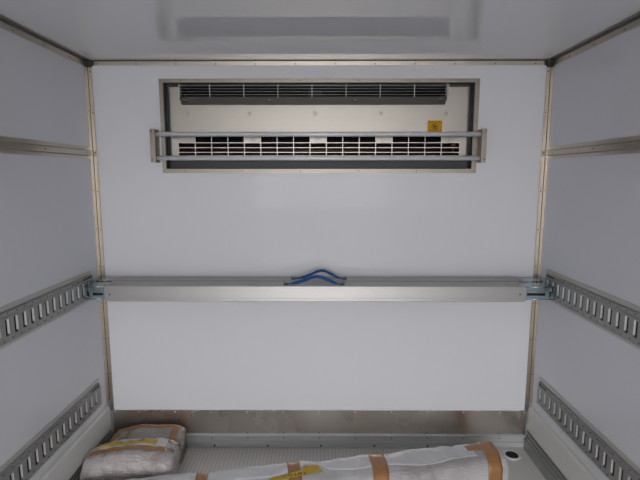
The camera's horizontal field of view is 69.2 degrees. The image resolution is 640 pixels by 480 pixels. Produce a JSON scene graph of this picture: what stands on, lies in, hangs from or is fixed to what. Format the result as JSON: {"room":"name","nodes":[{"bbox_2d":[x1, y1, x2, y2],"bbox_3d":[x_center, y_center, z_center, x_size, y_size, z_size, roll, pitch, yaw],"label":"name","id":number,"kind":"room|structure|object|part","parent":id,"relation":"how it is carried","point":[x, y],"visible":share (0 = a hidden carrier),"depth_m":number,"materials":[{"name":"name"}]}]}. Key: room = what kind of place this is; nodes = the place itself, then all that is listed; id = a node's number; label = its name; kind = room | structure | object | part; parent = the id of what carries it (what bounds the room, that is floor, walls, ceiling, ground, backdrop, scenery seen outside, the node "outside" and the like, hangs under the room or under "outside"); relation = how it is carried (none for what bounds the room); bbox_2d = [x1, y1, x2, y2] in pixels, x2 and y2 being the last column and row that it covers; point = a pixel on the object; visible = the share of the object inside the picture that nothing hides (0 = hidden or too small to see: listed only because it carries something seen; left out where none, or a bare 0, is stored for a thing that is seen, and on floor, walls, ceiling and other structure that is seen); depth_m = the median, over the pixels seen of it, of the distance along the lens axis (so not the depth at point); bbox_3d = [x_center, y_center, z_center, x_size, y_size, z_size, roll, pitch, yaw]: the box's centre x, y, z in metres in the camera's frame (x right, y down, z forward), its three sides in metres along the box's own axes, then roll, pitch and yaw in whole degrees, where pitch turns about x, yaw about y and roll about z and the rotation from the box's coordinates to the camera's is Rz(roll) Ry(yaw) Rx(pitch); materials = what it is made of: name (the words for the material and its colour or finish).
{"room":"cargo space","nodes":[
{"label":"cargo space","id":0,"kind":"room"},
{"bbox_2d":[0,28,110,479],"bbox_3d":[-1.159,0.553,-0.492,0.060,2.045,6.362,0,8,0],"label":"wall","id":1,"kind":"structure","parent":0,"point":[47,226],"depth_m":1.87,"materials":[{"name":"white plastic"}]},
{"bbox_2d":[0,14,88,65],"bbox_3d":[-1.115,-0.421,-0.790,0.028,0.034,6.042,0,8,0],"label":"trim","id":2,"kind":"structure","parent":1,"relation":"attached to","point":[7,24],"depth_m":1.83,"materials":[{"name":"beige metal"}]},
{"bbox_2d":[0,136,91,158],"bbox_3d":[-1.124,-0.002,-0.737,0.011,0.060,6.032,0,8,0],"label":"trim","id":3,"kind":"structure","parent":1,"relation":"attached to","point":[8,145],"depth_m":1.85,"materials":[{"name":"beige metal"}]},
{"bbox_2d":[0,270,92,349],"bbox_3d":[-1.121,0.624,-0.619,0.016,0.147,5.830,0,8,0],"label":"rail","id":4,"kind":"object","parent":1,"relation":"attached to","point":[19,318],"visible":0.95,"depth_m":1.84,"materials":[{"name":"grey metal"}]},
{"bbox_2d":[84,275,553,301],"bbox_3d":[-0.007,0.221,2.191,2.178,0.117,0.099,0,8,0],"label":"beam","id":5,"kind":"structure","parent":4,"relation":"attached to","point":[303,290],"depth_m":2.15,"materials":[{"name":"metal"}]},
{"bbox_2d":[96,269,542,281],"bbox_3d":[-0.006,0.203,2.302,2.176,0.121,0.098,0,8,0],"label":"beam","id":6,"kind":"structure","parent":4,"relation":"attached to","point":[333,277],"depth_m":2.29,"materials":[{"name":"metal"}]},
{"bbox_2d":[0,378,101,479],"bbox_3d":[-1.121,1.174,-0.542,0.016,0.147,5.830,0,8,0],"label":"rail","id":7,"kind":"object","parent":1,"relation":"attached to","point":[26,462],"visible":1,"depth_m":1.92,"materials":[{"name":"grey metal"}]},
{"bbox_2d":[34,405,110,479],"bbox_3d":[-1.117,1.339,-0.558,0.025,0.137,6.012,0,8,0],"label":"baseboard","id":8,"kind":"structure","parent":1,"relation":"attached to","point":[69,459],"depth_m":2.11,"materials":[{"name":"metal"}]},
{"bbox_2d":[83,59,93,67],"bbox_3d":[-1.098,-0.840,2.199,0.036,0.036,0.045,0,8,0],"label":"trim","id":9,"kind":"structure","parent":1,"relation":"attached to","point":[87,62],"depth_m":2.20,"materials":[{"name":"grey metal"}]},
{"bbox_2d":[69,429,112,479],"bbox_3d":[-1.117,1.466,-0.526,0.024,0.125,6.040,0,8,0],"label":"trim","id":10,"kind":"structure","parent":1,"relation":"attached to","point":[76,476],"depth_m":2.32,"materials":[{"name":"grey metal"}]},
{"bbox_2d":[84,66,113,409],"bbox_3d":[-1.105,0.036,2.329,0.022,1.754,0.032,0,8,0],"label":"trim","id":11,"kind":"structure","parent":1,"relation":"attached to","point":[87,70],"depth_m":2.32,"materials":[{"name":"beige metal"}]},
{"bbox_2d":[92,65,546,439],"bbox_3d":[-0.006,0.148,2.386,2.220,2.045,0.060,0,8,0],"label":"wall","id":12,"kind":"structure","parent":0,"point":[166,355],"depth_m":2.35,"materials":[{"name":"white plastic"}]},
{"bbox_2d":[149,129,486,162],"bbox_3d":[-0.009,-0.453,2.238,1.600,0.158,0.065,0,8,0],"label":"guard rail","id":13,"kind":"object","parent":12,"relation":"attached to","point":[481,135],"visible":1,"depth_m":2.22,"materials":[{"name":"silver metal"}]},
{"bbox_3d":[-0.797,-0.454,2.241,0.024,0.158,0.065,0,8,0],"label":"plate","id":14,"kind":"part","parent":13,"relation":"part of","materials":[{"name":"metal"}]},
{"bbox_3d":[0.779,-0.453,2.234,0.024,0.158,0.065,0,8,0],"label":"plate","id":15,"kind":"part","parent":13,"relation":"part of","materials":[{"name":"metal"}]},
{"bbox_2d":[158,78,479,172],"bbox_3d":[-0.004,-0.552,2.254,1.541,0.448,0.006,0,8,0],"label":"trim","id":16,"kind":"structure","parent":12,"relation":"attached to","point":[476,80],"depth_m":2.25,"materials":[{"name":"metal"}]},
{"bbox_2d":[90,58,547,65],"bbox_3d":[-0.006,-0.846,2.206,2.220,0.026,0.020,0,8,0],"label":"trim","id":17,"kind":"structure","parent":12,"relation":"attached to","point":[527,61],"depth_m":2.21,"materials":[{"name":"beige metal"}]},
{"bbox_2d":[167,84,470,168],"bbox_3d":[-0.005,-0.586,2.410,1.488,0.428,0.283,0,8,0],"label":"refrigeration unit","id":18,"kind":"object","parent":12,"relation":"attached to","point":[192,107],"visible":0.84,"depth_m":2.31,"materials":[{"name":"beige metal"}]},
{"bbox_2d":[178,84,448,104],"bbox_3d":[-0.030,-0.711,2.267,1.311,0.095,0.033,0,8,0],"label":"outlet","id":19,"kind":"object","parent":18,"relation":"attached to","point":[209,100],"depth_m":2.26,"materials":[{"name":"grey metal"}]},
{"bbox_3d":[-0.025,-0.725,2.345,0.070,0.057,0.075,0,8,0],"label":"fan motor","id":20,"kind":"part","parent":18,"relation":"part of","materials":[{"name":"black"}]},
{"bbox_2d":[178,137,459,155],"bbox_3d":[-0.006,-0.470,2.315,1.404,0.098,0.004,0,8,0],"label":"grille","id":21,"kind":"object","parent":18,"relation":"attached to","point":[453,140],"depth_m":2.31,"materials":[{"name":"grey plastic"}]},
{"bbox_2d":[171,160,466,167],"bbox_3d":[-0.006,-0.380,2.320,1.488,0.044,0.019,0,8,0],"label":"drip tray","id":22,"kind":"object","parent":18,"relation":"on","point":[174,163],"depth_m":2.31,"materials":[{"name":"grey metal"}]},
{"bbox_2d":[115,433,523,448],"bbox_3d":[-0.034,1.071,2.473,2.237,0.074,0.024,0,8,0],"label":"trim","id":23,"kind":"structure","parent":12,"relation":"attached to","point":[194,440],"depth_m":2.47,"materials":[{"name":"metal"}]},
{"bbox_2d":[113,410,526,434],"bbox_3d":[-0.031,0.971,2.468,2.249,0.140,0.006,0,8,0],"label":"baseboard","id":24,"kind":"structure","parent":12,"relation":"attached to","point":[194,421],"depth_m":2.47,"materials":[{"name":"silver metal"}]},
{"bbox_2d":[0,0,639,58],"bbox_3d":[-0.018,-0.489,-0.643,2.340,0.060,6.362,0,8,0],"label":"ceiling","id":25,"kind":"structure","parent":0,"point":[93,29],"depth_m":1.73,"materials":[{"name":"white plastic"}]},
{"bbox_2d":[178,448,545,479],"bbox_3d":[-0.019,1.557,-0.507,2.220,0.060,6.062,0,8,0],"label":"floor","id":26,"kind":"structure","parent":0,"point":[195,460],"depth_m":2.38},
{"bbox_2d":[80,438,179,479],"bbox_3d":[-0.880,1.043,2.174,0.411,0.211,0.217,0,8,-3],"label":"parcel","id":27,"kind":"object","parent":26,"relation":"on","point":[123,459],"visible":0.98,"depth_m":2.09,"materials":[{"name":"white plastic"}]},
{"bbox_2d":[110,424,186,463],"bbox_3d":[-0.874,1.041,2.367,0.362,0.161,0.166,0,8,-3],"label":"parcel","id":28,"kind":"object","parent":26,"relation":"on","point":[175,432],"visible":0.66,"depth_m":2.35,"materials":[{"name":"white plastic"}]},
{"bbox_2d":[125,441,508,479],"bbox_3d":[-0.094,1.083,2.076,1.918,0.158,0.206,-1,8,-8],"label":"parcel","id":29,"kind":"object","parent":26,"relation":"on","point":[484,460],"visible":1,"depth_m":2.09,"materials":[{"name":"translucent plastic film"},{"name":"brown adhesive tape"}]},
{"bbox_2d":[503,449,521,459],"bbox_3d":[0.997,1.115,2.410,0.094,0.004,0.094,0,8,0],"label":"floor drain","id":30,"kind":"object","parent":26,"relation":"on","point":[510,454],"visible":0.97,"depth_m":2.41,"materials":[{"name":"white"}]},
{"bbox_2d":[527,26,639,479],"bbox_3d":[1.121,0.554,-0.502,0.060,2.045,6.362,0,8,0],"label":"wall","id":31,"kind":"structure","parent":0,"point":[591,234],"depth_m":1.85,"materials":[{"name":"white plastic"}]},
{"bbox_2d":[524,65,554,410],"bbox_3d":[1.093,0.037,2.319,0.022,1.754,0.032,0,8,0],"label":"trim","id":32,"kind":"structure","parent":31,"relation":"attached to","point":[550,70],"depth_m":2.31,"materials":[{"name":"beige metal"}]},
{"bbox_2d":[524,431,567,479],"bbox_3d":[1.079,1.468,-0.536,0.024,0.125,6.040,0,8,0],"label":"trim","id":33,"kind":"structure","parent":31,"relation":"attached to","point":[543,462],"depth_m":2.27,"materials":[{"name":"grey metal"}]},
{"bbox_2d":[544,58,555,66],"bbox_3d":[1.086,-0.838,2.189,0.036,0.036,0.045,0,8,0],"label":"trim","id":34,"kind":"structure","parent":31,"relation":"attached to","point":[550,62],"depth_m":2.19,"materials":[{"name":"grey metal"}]},
{"bbox_2d":[527,405,601,479],"bbox_3d":[1.078,1.340,-0.568,0.025,0.137,6.012,0,8,0],"label":"baseboard","id":35,"kind":"structure","parent":31,"relation":"attached to","point":[570,463],"depth_m":2.11,"materials":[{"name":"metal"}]},
{"bbox_2d":[537,377,639,479],"bbox_3d":[1.083,1.162,-0.553,0.016,0.147,5.830,0,8,0],"label":"rail","id":36,"kind":"object","parent":31,"relation":"attached to","point":[612,462],"visible":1,"depth_m":1.89,"materials":[{"name":"grey metal"}]},
{"bbox_2d":[545,269,639,349],"bbox_3d":[1.083,0.617,-0.630,0.016,0.147,5.830,0,8,0],"label":"rail","id":37,"kind":"object","parent":31,"relation":"attached to","point":[616,316],"visible":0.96,"depth_m":1.82,"materials":[{"name":"grey metal"}]},
{"bbox_2d":[547,135,639,158],"bbox_3d":[1.085,-0.001,-0.746,0.011,0.060,6.032,0,8,0],"label":"trim","id":38,"kind":"structure","parent":31,"relation":"attached to","point":[624,145],"depth_m":1.83,"materials":[{"name":"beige metal"}]},
{"bbox_2d":[548,11,639,64],"bbox_3d":[1.077,-0.419,-0.800,0.028,0.034,6.042,0,8,0],"label":"trim","id":39,"kind":"structure","parent":31,"relation":"attached to","point":[633,21],"depth_m":1.81,"materials":[{"name":"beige metal"}]}
]}

